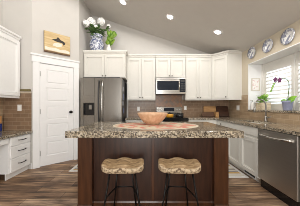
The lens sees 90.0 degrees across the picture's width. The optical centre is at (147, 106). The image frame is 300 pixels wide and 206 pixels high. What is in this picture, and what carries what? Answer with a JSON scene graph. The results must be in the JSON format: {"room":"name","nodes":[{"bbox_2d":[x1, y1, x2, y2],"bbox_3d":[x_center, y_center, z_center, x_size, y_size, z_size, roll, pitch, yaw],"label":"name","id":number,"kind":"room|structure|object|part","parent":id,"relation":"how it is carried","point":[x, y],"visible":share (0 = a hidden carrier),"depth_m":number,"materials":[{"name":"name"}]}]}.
{"room":"kitchen","nodes":[
{"label":"kitchen","id":0,"kind":"room"},
{"bbox_2d":[0,0,2,25],"bbox_3d":[-2.850,-0.900,0.040,0.120,4.200,5.680,0,0,0],"label":"wall","id":1,"kind":"structure","parent":0,"point":[1,1],"depth_m":2.86,"materials":[{"name":"paint"}]},
{"bbox_2d":[0,97,2,130],"bbox_3d":[-2.784,0.150,1.184,0.012,0.700,3.368,0,0,0],"label":"wall tile","id":2,"kind":"structure","parent":1,"relation":"attached to","point":[1,98],"depth_m":2.84,"materials":[{"name":"brown tile"}]},
{"bbox_2d":[0,25,21,97],"bbox_3d":[-2.596,-0.743,2.208,0.386,1.175,1.316,0,0,0],"label":"upper cabinet","id":3,"kind":"object","parent":1,"relation":"attached to","point":[9,40],"visible":1,"depth_m":2.65,"materials":[{"name":"white paint"}]},
{"bbox_3d":[-2.464,-0.170,2.208,0.018,0.030,1.316,0,0,0],"label":"light rail","id":4,"kind":"part","parent":3,"relation":"part of","materials":[{"name":"white paint"}]},
{"bbox_3d":[-2.601,-1.295,2.208,0.376,0.070,1.316,0,0,0],"label":"crown moulding","id":5,"kind":"part","parent":3,"relation":"part of","materials":[{"name":"white paint"}]},
{"bbox_2d":[3,0,31,168],"bbox_3d":[-2.571,-0.920,2.940,0.678,4.239,0.120,0,0,0],"label":"wall","id":6,"kind":"structure","parent":0,"point":[17,14],"depth_m":2.88,"materials":[{"name":"paint"}]},
{"bbox_2d":[3,93,31,129],"bbox_3d":[-2.512,0.122,2.874,0.554,0.755,0.012,0,0,0],"label":"backsplash","id":7,"kind":"structure","parent":6,"relation":"attached to","point":[13,119],"depth_m":2.87,"materials":[{"name":"brown tile"}]},
{"bbox_2d":[17,105,21,110],"bbox_3d":[-2.455,0.025,2.863,0.078,0.120,0.008,0,0,0],"label":"wall outlet","id":8,"kind":"object","parent":7,"relation":"attached to","point":[19,107],"visible":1,"depth_m":2.86,"materials":[{"name":"white plastic"}]},
{"bbox_2d":[32,0,78,168],"bbox_3d":[-1.939,-0.800,3.198,0.857,4.000,0.100,0,0,-41],"label":"wall","id":9,"kind":"structure","parent":0,"point":[61,17],"depth_m":3.12,"materials":[{"name":"paint"}]},
{"bbox_2d":[30,52,79,168],"bbox_3d":[-1.896,0.086,3.142,0.891,2.227,0.042,0,0,-41],"label":"trim","id":10,"kind":"structure","parent":9,"relation":"attached to","point":[36,58],"depth_m":2.94,"materials":[{"name":"white paint"}]},
{"bbox_2d":[40,63,73,166],"bbox_3d":[-1.896,0.167,3.144,0.629,2.043,0.109,0,0,-41],"label":"door","id":11,"kind":"structure","parent":9,"relation":"in","point":[56,82],"depth_m":3.15,"materials":[{"name":"white paint"}]},
{"bbox_2d":[44,30,69,56],"bbox_3d":[-1.897,-1.310,3.142,0.473,0.420,0.039,0,0,-41],"label":"picture","id":12,"kind":"object","parent":9,"relation":"attached to","point":[55,43],"visible":1,"depth_m":3.12,"materials":[{"name":"brown wood"}]},
{"bbox_2d":[79,0,92,126],"bbox_3d":[-1.632,-0.701,3.862,0.100,3.801,0.837,0,0,0],"label":"wall","id":13,"kind":"structure","parent":0,"point":[84,12],"depth_m":3.62,"materials":[{"name":"paint"}]},
{"bbox_2d":[0,159,287,205],"bbox_3d":[-0.500,1.250,0.800,7.000,0.100,7.600,0,0,0],"label":"floor","id":14,"kind":"structure","parent":0,"point":[52,184],"depth_m":2.17,"materials":[{"name":"brown wood"}]},
{"bbox_2d":[0,133,30,180],"bbox_3d":[-2.482,0.850,2.647,0.591,0.700,0.443,0,0,0],"label":"drawer unit","id":15,"kind":"object","parent":14,"relation":"on","point":[15,156],"visible":0.98,"depth_m":2.54,"materials":[{"name":"white paint"}]},
{"bbox_3d":[-2.240,0.980,2.647,0.020,0.220,0.405,0,0,0],"label":"drawer","id":16,"kind":"part","parent":15,"relation":"part of","materials":[{"name":"white paint"}]},
{"bbox_3d":[-2.240,0.762,2.647,0.020,0.185,0.405,0,0,0],"label":"drawer","id":17,"kind":"part","parent":15,"relation":"part of","materials":[{"name":"white paint"}]},
{"bbox_3d":[-2.240,0.585,2.647,0.020,0.140,0.405,0,0,0],"label":"drawer","id":18,"kind":"part","parent":15,"relation":"part of","materials":[{"name":"white paint"}]},
{"bbox_2d":[69,164,77,171],"bbox_3d":[-0.880,1.194,3.030,1.160,0.009,0.540,0,0,0],"label":"rug","id":19,"kind":"object","parent":14,"relation":"on","point":[75,168],"visible":0.21,"depth_m":2.83,"materials":[{"name":"white fabric"}]},
{"bbox_2d":[80,77,126,126],"bbox_3d":[-1.065,0.264,3.768,0.940,1.872,0.905,0,0,0],"label":"refrigerator","id":20,"kind":"object","parent":14,"relation":"on","point":[101,98],"visible":0.7,"depth_m":3.40,"materials":[{"name":"grey metal"}]},
{"bbox_3d":[-1.343,-0.170,3.397,0.265,0.170,0.006,0,0,0],"label":"control panel","id":21,"kind":"part","parent":20,"relation":"part of","materials":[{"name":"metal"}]},
{"bbox_3d":[-1.302,-0.087,3.435,0.467,1.135,0.070,0,0,0],"label":"door","id":22,"kind":"part","parent":20,"relation":"part of","materials":[{"name":"metal"}]},
{"bbox_3d":[-1.105,-0.095,3.358,0.026,0.998,0.085,0,0,0],"label":"handle","id":23,"kind":"part","parent":20,"relation":"part of","materials":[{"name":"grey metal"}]},
{"bbox_3d":[-1.025,-0.095,3.358,0.026,0.998,0.085,0,0,0],"label":"handle","id":24,"kind":"part","parent":20,"relation":"part of","materials":[{"name":"metal"}]},
{"bbox_3d":[-0.829,-0.087,3.435,0.467,1.135,0.070,0,0,0],"label":"door","id":25,"kind":"part","parent":20,"relation":"part of","materials":[{"name":"metal"}]},
{"bbox_2d":[101,157,143,205],"bbox_3d":[-0.260,0.885,1.595,0.436,0.630,0.306,0,0,-2],"label":"bar stool","id":26,"kind":"object","parent":14,"relation":"on","point":[124,165],"visible":1,"depth_m":1.50,"materials":[{"name":"brown wood"}]},
{"bbox_3d":[-0.422,0.926,1.478,0.114,0.526,0.017,0,0,-36],"label":"leg","id":27,"kind":"part","parent":26,"relation":"part of","materials":[{"name":"black metal"}]},
{"bbox_3d":[-0.366,0.926,1.699,0.017,0.526,0.102,0,0,-42],"label":"leg","id":28,"kind":"part","parent":26,"relation":"part of","materials":[{"name":"black metal"}]},
{"bbox_3d":[-0.260,0.616,1.585,0.434,0.091,0.252,0,0,-2],"label":"seat","id":29,"kind":"part","parent":26,"relation":"part of","materials":[{"name":"brown wood"}]},
{"bbox_3d":[-0.161,0.926,1.706,0.017,0.526,0.102,0,0,39],"label":"leg","id":30,"kind":"part","parent":26,"relation":"part of","materials":[{"name":"black metal"}]},
{"bbox_3d":[-0.092,0.926,1.488,0.114,0.526,0.017,0,0,33],"label":"leg","id":31,"kind":"part","parent":26,"relation":"part of","materials":[{"name":"black metal"}]},
{"bbox_2d":[125,120,142,121],"bbox_3d":[-0.172,0.760,3.938,0.755,0.880,0.659,0,0,0],"label":"base cabinet","id":32,"kind":"object","parent":14,"relation":"on","point":[125,120],"visible":0.02,"depth_m":3.64,"materials":[{"name":"white paint"}]},
{"bbox_2d":[125,116,140,119],"bbox_3d":[-0.172,0.300,3.943,0.755,0.040,0.647,0,0,0],"label":"countertop","id":33,"kind":"structure","parent":32,"relation":"on","point":[128,117],"depth_m":3.62,"materials":[{"name":"stone"}]},
{"bbox_2d":[77,138,228,205],"bbox_3d":[0.060,0.777,2.225,1.776,0.845,0.959,0,0,0],"label":"kitchen island","id":34,"kind":"object","parent":14,"relation":"on","point":[212,182],"visible":0.62,"depth_m":1.83,"materials":[{"name":"brown wood"}]},
{"bbox_3d":[-0.743,0.777,1.840,0.170,0.845,0.160,0,0,0],"label":"corner post","id":35,"kind":"part","parent":34,"relation":"part of","materials":[{"name":"brown wood"}]},
{"bbox_3d":[0.060,1.174,1.788,1.776,0.052,0.084,0,0,0],"label":"moulding","id":36,"kind":"part","parent":34,"relation":"part of","materials":[{"name":"brown wood"}]},
{"bbox_2d":[65,122,243,137],"bbox_3d":[0.073,0.318,2.230,2.020,0.075,1.080,0,0,0],"label":"island countertop","id":37,"kind":"structure","parent":34,"relation":"on","point":[97,129],"depth_m":1.69,"materials":[{"name":"stone"}]},
{"bbox_2d":[113,122,197,129],"bbox_3d":[0.110,0.278,2.220,1.250,0.004,0.810,0,0,0],"label":"mat","id":38,"kind":"object","parent":37,"relation":"on","point":[140,125],"visible":0.91,"depth_m":2.07,"materials":[{"name":"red fabric"}]},
{"bbox_2d":[137,112,167,124],"bbox_3d":[0.070,0.186,2.350,0.476,0.178,0.476,0,0,0],"label":"wooden bowl","id":39,"kind":"object","parent":38,"relation":"on","point":[150,118],"visible":1,"depth_m":2.19,"materials":[{"name":"brown wood"}]},
{"bbox_3d":[0.863,0.777,1.840,0.170,0.845,0.160,0,0,0],"label":"corner post","id":40,"kind":"part","parent":34,"relation":"part of","materials":[{"name":"brown wood"}]},
{"bbox_2d":[156,107,187,121],"bbox_3d":[0.592,0.608,3.894,0.756,1.185,0.732,0,0,0],"label":"range","id":41,"kind":"object","parent":14,"relation":"on","point":[173,110],"visible":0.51,"depth_m":4.19,"materials":[{"name":"grey metal"}]},
{"bbox_3d":[0.592,0.343,3.611,0.756,0.094,0.038,0,0,0],"label":"rail","id":42,"kind":"part","parent":41,"relation":"part of","materials":[{"name":"metal"}]},
{"bbox_2d":[165,116,187,118],"bbox_3d":[0.592,0.285,3.930,0.756,0.020,0.660,0,0,0],"label":"cooktop","id":43,"kind":"object","parent":41,"relation":"in","point":[173,117],"depth_m":3.60,"materials":[{"name":"black ceramic"}]},
{"bbox_2d":[175,113,183,117],"bbox_3d":[0.757,0.219,3.811,0.309,0.110,0.216,0,0,-24],"label":"saucepan","id":44,"kind":"object","parent":41,"relation":"on","point":[179,115],"visible":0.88,"depth_m":3.73,"materials":[{"name":"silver metal"}]},
{"bbox_2d":[158,157,200,205],"bbox_3d":[0.326,0.885,1.595,0.436,0.630,0.306,0,0,3],"label":"bar stool","id":45,"kind":"object","parent":14,"relation":"on","point":[176,165],"visible":1,"depth_m":1.50,"materials":[{"name":"black metal"}]},
{"bbox_3d":[0.155,0.926,1.491,0.114,0.526,0.017,0,0,-32],"label":"leg","id":46,"kind":"part","parent":45,"relation":"part of","materials":[{"name":"black metal"}]},
{"bbox_3d":[0.229,0.926,1.708,0.017,0.526,0.102,0,0,-37],"label":"leg","id":47,"kind":"part","parent":45,"relation":"part of","materials":[{"name":"black metal"}]},
{"bbox_3d":[0.325,0.616,1.585,0.434,0.091,0.252,0,0,3],"label":"seat","id":48,"kind":"part","parent":45,"relation":"part of","materials":[{"name":"brown wood"}]},
{"bbox_3d":[0.433,0.926,1.697,0.017,0.526,0.102,0,0,43],"label":"leg","id":49,"kind":"part","parent":45,"relation":"part of","materials":[{"name":"black metal"}]},
{"bbox_3d":[0.485,0.926,1.474,0.114,0.526,0.017,0,0,37],"label":"leg","id":50,"kind":"part","parent":45,"relation":"part of","materials":[{"name":"black metal"}]},
{"bbox_2d":[188,120,216,123],"bbox_3d":[1.335,0.760,3.938,0.700,0.880,0.659,0,0,0],"label":"base cabinet","id":51,"kind":"object","parent":14,"relation":"on","point":[210,121],"visible":0.05,"depth_m":3.64,"materials":[{"name":"white paint"}]},
{"bbox_3d":[1.506,0.407,3.650,0.337,0.155,0.020,0,0,0],"label":"drawer","id":52,"kind":"part","parent":51,"relation":"part of","materials":[{"name":"white paint"}]},
{"bbox_2d":[217,120,230,162],"bbox_3d":[1.962,0.760,3.726,0.649,0.880,1.082,0,0,0],"label":"base cabinet","id":53,"kind":"object","parent":14,"relation":"on","point":[222,123],"visible":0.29,"depth_m":3.36,"materials":[{"name":"white paint"}]},
{"bbox_3d":[1.680,0.398,3.412,0.020,0.135,0.430,0,0,0],"label":"drawer","id":54,"kind":"part","parent":53,"relation":"part of","materials":[{"name":"white paint"}]},
{"bbox_2d":[229,164,248,177],"bbox_3d":[1.350,1.194,2.910,0.700,0.009,0.780,0,0,0],"label":"rug","id":55,"kind":"object","parent":14,"relation":"on","point":[234,172],"visible":0.24,"depth_m":2.67,"materials":[{"name":"fabric"}]},
{"bbox_2d":[227,122,260,183],"bbox_3d":[1.976,0.760,2.728,0.621,0.880,0.905,0,0,0],"label":"base cabinet","id":56,"kind":"object","parent":14,"relation":"on","point":[243,152],"visible":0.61,"depth_m":2.57,"materials":[{"name":"white paint"}]},
{"bbox_3d":[1.678,0.797,2.950,0.024,0.585,0.437,0,0,0],"label":"door","id":57,"kind":"part","parent":56,"relation":"part of","materials":[{"name":"white paint"}]},
{"bbox_2d":[184,116,299,135],"bbox_3d":[1.633,0.300,2.799,1.307,0.040,2.937,0,0,0],"label":"countertop","id":58,"kind":"structure","parent":56,"relation":"on","point":[293,129],"depth_m":2.47,"materials":[{"name":"stone"}]},
{"bbox_2d":[202,112,213,116],"bbox_3d":[1.635,0.210,4.087,0.330,0.135,0.054,0,0,0],"label":"cutting board","id":59,"kind":"object","parent":58,"relation":"on","point":[204,114],"visible":1,"depth_m":4.07,"materials":[{"name":"brown wood"}]},
{"bbox_2d":[203,106,215,115],"bbox_3d":[1.732,0.136,4.201,0.345,0.285,0.090,0,0,0],"label":"cutting board","id":60,"kind":"object","parent":58,"relation":"on","point":[205,108],"visible":0.68,"depth_m":4.20,"materials":[{"name":"brown wood"}]},
{"bbox_2d":[216,106,228,116],"bbox_3d":[2.075,0.132,4.176,0.320,0.293,0.111,0,0,0],"label":"cutting board","id":61,"kind":"object","parent":58,"relation":"on","point":[223,110],"visible":0.84,"depth_m":4.17,"materials":[{"name":"brown wood"}]},
{"bbox_2d":[253,99,271,121],"bbox_3d":[2.098,0.069,2.754,0.267,0.422,0.155,0,0,0],"label":"faucet","id":62,"kind":"object","parent":58,"relation":"on","point":[254,109],"visible":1,"depth_m":2.79,"materials":[{"name":"silver metal"}]},
{"bbox_3d":[2.094,0.024,2.800,0.237,0.332,0.025,0,0,0],"label":"spout","id":63,"kind":"part","parent":62,"relation":"part of","materials":[{"name":"silver metal"}]},
{"bbox_3d":[1.680,0.398,2.728,0.020,0.135,0.881,0,0,0],"label":"drawer","id":64,"kind":"part","parent":56,"relation":"part of","materials":[{"name":"white paint"}]},
{"bbox_3d":[1.678,0.797,2.506,0.024,0.585,0.438,0,0,0],"label":"door","id":65,"kind":"part","parent":56,"relation":"part of","materials":[{"name":"white paint"}]},
{"bbox_2d":[244,170,255,179],"bbox_3d":[1.746,1.148,2.580,0.007,0.074,0.300,0,0,0],"label":"vent register","id":66,"kind":"object","parent":56,"relation":"attached to","point":[245,171],"visible":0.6,"depth_m":2.55,"materials":[{"name":"white paint"}]},
{"bbox_2d":[258,129,299,205],"bbox_3d":[1.932,0.764,1.965,0.675,0.872,0.600,0,0,0],"label":"dishwasher","id":67,"kind":"object","parent":14,"relation":"on","point":[278,152],"visible":1,"depth_m":1.88,"materials":[{"name":"grey metal"}]},
{"bbox_3d":[1.632,0.403,1.968,0.075,0.040,0.509,0,0,0],"label":"handle","id":68,"kind":"part","parent":67,"relation":"part of","materials":[{"name":"metal"}]},
{"bbox_3d":[-2.482,0.850,1.324,0.591,0.700,0.449,0,0,0],"label":"drawer unit","id":69,"kind":"object","parent":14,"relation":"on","visible":0},
{"bbox_2d":[0,130,31,145],"bbox_3d":[-2.491,0.529,1.974,0.572,0.142,1.787,0,0,0],"label":"desk","id":70,"kind":"object","parent":69,"relation":"on","point":[4,134],"depth_m":2.54,"materials":[{"name":"stone"}]},
{"bbox_3d":[-2.465,0.551,1.986,0.470,0.098,0.873,0,0,0],"label":"pencil drawer","id":71,"kind":"part","parent":70,"relation":"part of","materials":[{"name":"white wood"}]},
{"bbox_2d":[93,16,207,116],"bbox_3d":[0.515,-0.723,4.341,4.470,3.847,0.158,0,0,0],"label":"wall","id":72,"kind":"structure","parent":0,"point":[134,41],"depth_m":4.28,"materials":[{"name":"paint"}]},
{"bbox_2d":[83,50,127,81],"bbox_3d":[-1.042,-1.035,3.954,1.063,0.670,0.651,0,0,0],"label":"upper cabinet","id":73,"kind":"object","parent":72,"relation":"attached to","point":[97,63],"visible":0.86,"depth_m":3.67,"materials":[{"name":"white paint"}]},
{"bbox_3d":[-1.308,-0.987,3.668,0.475,0.550,0.024,0,0,0],"label":"door","id":74,"kind":"part","parent":73,"relation":"part of","materials":[{"name":"white paint"}]},
{"bbox_2d":[89,33,103,49],"bbox_3d":[-1.315,-1.596,3.860,0.360,0.450,0.360,0,0,0],"label":"ginger jar","id":75,"kind":"object","parent":73,"relation":"on","point":[96,43],"visible":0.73,"depth_m":3.73,"materials":[{"name":"blue ceramic"}]},
{"bbox_2d":[83,20,94,35],"bbox_3d":[-1.406,-1.734,3.684,0.387,0.667,0.217,0,0,-36],"label":"hydrangea","id":76,"kind":"object","parent":75,"relation":"in","point":[86,23],"visible":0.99,"depth_m":3.61,"materials":[{"name":"white plant"}]},
{"bbox_2d":[87,17,96,32],"bbox_3d":[-1.363,-1.815,3.750,0.327,0.827,0.234,0,0,0],"label":"hydrangea","id":77,"kind":"object","parent":75,"relation":"in","point":[91,20],"visible":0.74,"depth_m":3.69,"materials":[{"name":"white plant"}]},
{"bbox_2d":[90,25,100,34],"bbox_3d":[-1.299,-1.708,3.727,0.266,0.614,0.212,0,0,-18],"label":"hydrangea","id":78,"kind":"object","parent":75,"relation":"in","point":[95,27],"visible":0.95,"depth_m":3.68,"materials":[{"name":"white plant"}]},
{"bbox_2d":[97,17,104,33],"bbox_3d":[-1.246,-1.828,3.794,0.308,0.855,0.203,0,0,-14],"label":"hydrangea","id":79,"kind":"object","parent":75,"relation":"in","point":[101,21],"visible":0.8,"depth_m":3.76,"materials":[{"name":"white plant"}]},
{"bbox_2d":[97,24,109,36],"bbox_3d":[-1.136,-1.756,3.824,0.352,0.712,0.178,0,0,0],"label":"hydrangea","id":80,"kind":"object","parent":75,"relation":"in","point":[102,32],"visible":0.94,"depth_m":3.83,"materials":[{"name":"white plant"}]},
{"bbox_3d":[-1.042,-1.333,3.958,1.063,0.075,0.641,0,0,0],"label":"crown moulding","id":81,"kind":"part","parent":73,"relation":"part of","materials":[{"name":"white paint"}]},
{"bbox_3d":[-0.814,-0.987,3.668,0.497,0.550,0.024,0,0,0],"label":"door","id":82,"kind":"part","parent":73,"relation":"part of","materials":[{"name":"white paint"}]},
{"bbox_3d":[-1.000,-1.471,3.820,0.124,0.200,0.124,0,0,0],"label":"bud vase","id":83,"kind":"object","parent":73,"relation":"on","visible":0},
{"bbox_2d":[105,30,116,45],"bbox_3d":[-0.935,-1.663,3.794,0.312,0.524,0.112,0,0,0],"label":"leaf","id":84,"kind":"object","parent":83,"relation":"in","point":[110,40],"visible":1,"depth_m":3.77,"materials":[{"name":"green plant"}]},
{"bbox_2d":[127,54,155,99],"bbox_3d":[-0.176,-0.766,4.088,0.746,1.207,0.381,0,0,0],"label":"upper cabinet","id":85,"kind":"object","parent":72,"relation":"attached to","point":[140,67],"visible":1,"depth_m":3.95,"materials":[{"name":"white paint"}]},
{"bbox_3d":[-0.361,-0.730,3.938,0.363,1.065,0.024,0,0,0],"label":"door","id":86,"kind":"part","parent":85,"relation":"part of","materials":[{"name":"white paint"}]},
{"bbox_3d":[-0.176,-1.333,4.093,0.746,0.075,0.371,0,0,0],"label":"crown moulding","id":87,"kind":"part","parent":85,"relation":"part of","materials":[{"name":"white paint"}]},
{"bbox_3d":[0.010,-0.730,3.938,0.360,1.065,0.024,0,0,0],"label":"door","id":88,"kind":"part","parent":85,"relation":"part of","materials":[{"name":"white paint"}]},
{"bbox_2d":[155,54,185,79],"bbox_3d":[0.592,-1.062,4.088,0.781,0.615,0.381,0,0,0],"label":"upper cabinet","id":89,"kind":"object","parent":72,"relation":"attached to","point":[166,65],"visible":0.98,"depth_m":3.94,"materials":[{"name":"white paint"}]},
{"bbox_3d":[0.398,-1.014,3.938,0.377,0.495,0.024,0,0,0],"label":"door","id":90,"kind":"part","parent":89,"relation":"part of","materials":[{"name":"white paint"}]},
{"bbox_3d":[0.592,-1.333,4.093,0.781,0.075,0.371,0,0,0],"label":"crown moulding","id":91,"kind":"part","parent":89,"relation":"part of","materials":[{"name":"white paint"}]},
{"bbox_2d":[156,78,185,94],"bbox_3d":[0.592,-0.535,4.050,0.756,0.420,0.451,0,0,0],"label":"microwave","id":92,"kind":"object","parent":89,"relation":"attached to","point":[164,86],"visible":1,"depth_m":3.88,"materials":[{"name":"grey metal"}]},
{"bbox_3d":[0.515,-0.540,3.889,0.603,0.320,0.029,0,0,0],"label":"door","id":93,"kind":"part","parent":92,"relation":"part of","materials":[{"name":"metal"}]},
{"bbox_3d":[0.592,-0.350,3.889,0.756,0.050,0.029,0,0,0],"label":"rail","id":94,"kind":"part","parent":92,"relation":"part of","materials":[{"name":"metal"}]},
{"bbox_3d":[0.897,-0.540,3.889,0.146,0.320,0.029,0,0,0],"label":"control panel","id":95,"kind":"part","parent":92,"relation":"part of","materials":[{"name":"black glass"}]},
{"bbox_3d":[0.786,-1.014,3.938,0.378,0.495,0.024,0,0,0],"label":"door","id":96,"kind":"part","parent":89,"relation":"part of","materials":[{"name":"white paint"}]},
{"bbox_2d":[128,99,227,115],"bbox_3d":[0.864,0.050,4.274,2.848,0.500,0.012,0,0,0],"label":"wall tile","id":97,"kind":"structure","parent":72,"relation":"attached to","point":[194,107],"depth_m":4.27,"materials":[{"name":"brown tile"}]},
{"bbox_2d":[183,54,211,99],"bbox_3d":[1.331,-0.766,4.088,0.691,1.207,0.381,0,0,0],"label":"upper cabinet","id":98,"kind":"object","parent":72,"relation":"attached to","point":[198,67],"visible":0.99,"depth_m":3.93,"materials":[{"name":"white paint"}]},
{"bbox_3d":[1.165,-0.730,3.938,0.329,1.065,0.024,0,0,0],"label":"door","id":99,"kind":"part","parent":98,"relation":"part of","materials":[{"name":"white paint"}]},
{"bbox_3d":[1.331,-1.333,4.093,0.691,0.075,0.371,0,0,0],"label":"crown moulding","id":100,"kind":"part","parent":98,"relation":"part of","materials":[{"name":"white paint"}]},
{"bbox_3d":[1.504,-0.730,3.938,0.327,1.065,0.024,0,0,0],"label":"door","id":101,"kind":"part","parent":98,"relation":"part of","materials":[{"name":"white paint"}]},
{"bbox_2d":[84,0,299,53],"bbox_3d":[-0.550,-2.321,0.850,6.900,2.397,7.300,0,0,0],"label":"ceiling","id":102,"kind":"structure","parent":0,"point":[243,24],"depth_m":3.06,"materials":[{"name":"paint"}]},
{"bbox_2d":[119,0,126,4],"bbox_3d":[-0.540,-2.253,3.240,0.174,0.062,0.183,0,0,-5],"label":"recessed light","id":103,"kind":"object","parent":102,"relation":"in","point":[123,2],"visible":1,"depth_m":3.24,"materials":[{"name":"white paint"}]},
{"bbox_2d":[166,14,173,19],"bbox_3d":[0.470,-1.920,3.220,0.174,0.062,0.183,0,0,-5],"label":"recessed light","id":104,"kind":"object","parent":102,"relation":"in","point":[168,16],"visible":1,"depth_m":3.21,"materials":[{"name":"white paint"}]},
{"bbox_2d":[213,30,221,34],"bbox_3d":[1.490,-1.583,3.200,0.174,0.062,0.183,0,0,-5],"label":"recessed light","id":105,"kind":"object","parent":102,"relation":"in","point":[217,32],"visible":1,"depth_m":3.20,"materials":[{"name":"white paint"}]},
{"bbox_2d":[242,20,299,94],"bbox_3d":[2.520,-0.060,0.740,0.440,2.520,7.080,0,0,0],"label":"wall","id":106,"kind":"structure","parent":0,"point":[277,46],"depth_m":2.96,"materials":[{"name":"beige paint"}]},
{"bbox_2d":[212,50,241,99],"bbox_3d":[1.987,-0.766,3.954,0.624,1.207,0.651,0,0,0],"label":"upper cabinet","id":107,"kind":"object","parent":106,"relation":"attached to","point":[226,65],"visible":0.97,"depth_m":3.67,"materials":[{"name":"white paint"}]},
{"bbox_3d":[1.815,-0.730,3.801,0.374,1.065,0.024,0,0,45],"label":"door","id":108,"kind":"part","parent":107,"relation":"part of","materials":[{"name":"white paint"}]},
{"bbox_3d":[1.990,-1.333,3.954,0.617,0.075,0.651,0,0,0],"label":"crown moulding","id":109,"kind":"part","parent":107,"relation":"part of","materials":[{"name":"white paint"}]},
{"bbox_2d":[247,47,254,58],"bbox_3d":[2.288,-1.185,3.310,0.022,0.254,0.254,0,0,0],"label":"wall plate","id":110,"kind":"object","parent":106,"relation":"attached to","point":[251,52],"visible":1,"depth_m":3.33,"materials":[{"name":"ceramic"}]},
{"bbox_2d":[251,78,259,90],"bbox_3d":[2.460,-0.500,3.429,0.190,0.290,0.015,0,0,0],"label":"framed print","id":111,"kind":"object","parent":106,"relation":"attached to","point":[255,82],"visible":1,"depth_m":3.43},
{"bbox_2d":[261,64,263,102],"bbox_3d":[2.630,-0.444,2.700,0.060,1.026,1.475,0,0,0],"label":"trim","id":112,"kind":"structure","parent":106,"relation":"attached to","point":[262,65],"depth_m":3.41,"materials":[{"name":"paint"}]},
{"bbox_2d":[228,95,299,124],"bbox_3d":[2.294,0.015,2.890,0.012,0.570,2.780,0,0,0],"label":"wall tile","id":113,"kind":"structure","parent":106,"relation":"attached to","point":[289,118],"depth_m":3.19,"materials":[{"name":"brown tile"}]},
{"bbox_2d":[262,38,272,52],"bbox_3d":[2.288,-1.160,2.865,0.022,0.254,0.254,0,0,0],"label":"wall plate","id":114,"kind":"object","parent":106,"relation":"attached to","point":[267,45],"visible":1,"depth_m":2.88,"materials":[{"name":"ceramic"}]},
{"bbox_2d":[247,110,299,113],"bbox_3d":[2.482,0.087,2.685,0.435,0.035,1.530,0,0,0],"label":"trim","id":115,"kind":"structure","parent":106,"relation":"attached to","point":[278,111],"depth_m":2.63,"materials":[{"name":"stone"}]},
{"bbox_2d":[256,94,270,109],"bbox_3d":[2.422,-0.109,3.191,0.293,0.356,0.302,0,0,0],"label":"planter box","id":116,"kind":"object","parent":115,"relation":"on","point":[259,106],"visible":0.8,"depth_m":3.13,"materials":[{"name":"wood"}]},
{"bbox_2d":[270,77,296,110],"bbox_3d":[2.484,-0.249,2.761,0.172,0.637,0.501,0,0,10],"label":"potted orchid","id":117,"kind":"object","parent":115,"relation":"on","point":[287,104],"visible":1,"depth_m":2.62,"materials":[{"name":"ceramic"}]},
{"bbox_3d":[2.460,-0.017,2.645,0.166,0.172,0.166,0,0,0],"label":"pot","id":118,"kind":"part","parent":117,"relation":"part of","materials":[{"name":"ceramic"}]},
{"bbox_2d":[248,42,299,109],"bbox_3d":[2.498,-0.451,2.700,0.404,1.042,1.500,0,0,0],"label":"trim","id":119,"kind":"structure","parent":106,"relation":"attached to","point":[254,68],"depth_m":3.44,"materials":[{"name":"white paint"}]},
{"bbox_2d":[264,53,294,109],"bbox_3d":[2.635,-0.444,3.035,0.087,1.026,0.699,0,0,-2],"label":"plantation shutter","id":120,"kind":"object","parent":106,"relation":"attached to","point":[289,60],"visible":0.78,"depth_m":2.98,"materials":[{"name":"paint"}]},
{"bbox_2d":[280,28,294,44],"bbox_3d":[2.288,-1.145,2.455,0.022,0.254,0.254,0,0,0],"label":"wall plate","id":121,"kind":"object","parent":106,"relation":"attached to","point":[287,36],"visible":1,"depth_m":2.46,"materials":[{"name":"ceramic"}]},
{"bbox_2d":[295,51,299,110],"bbox_3d":[2.635,-0.444,2.348,0.087,1.026,0.654,0,0,-2],"label":"plantation shutter","id":122,"kind":"object","parent":106,"relation":"attached to","point":[297,54],"visible":0.98,"depth_m":2.63,"materials":[{"name":"paint"}]}
]}

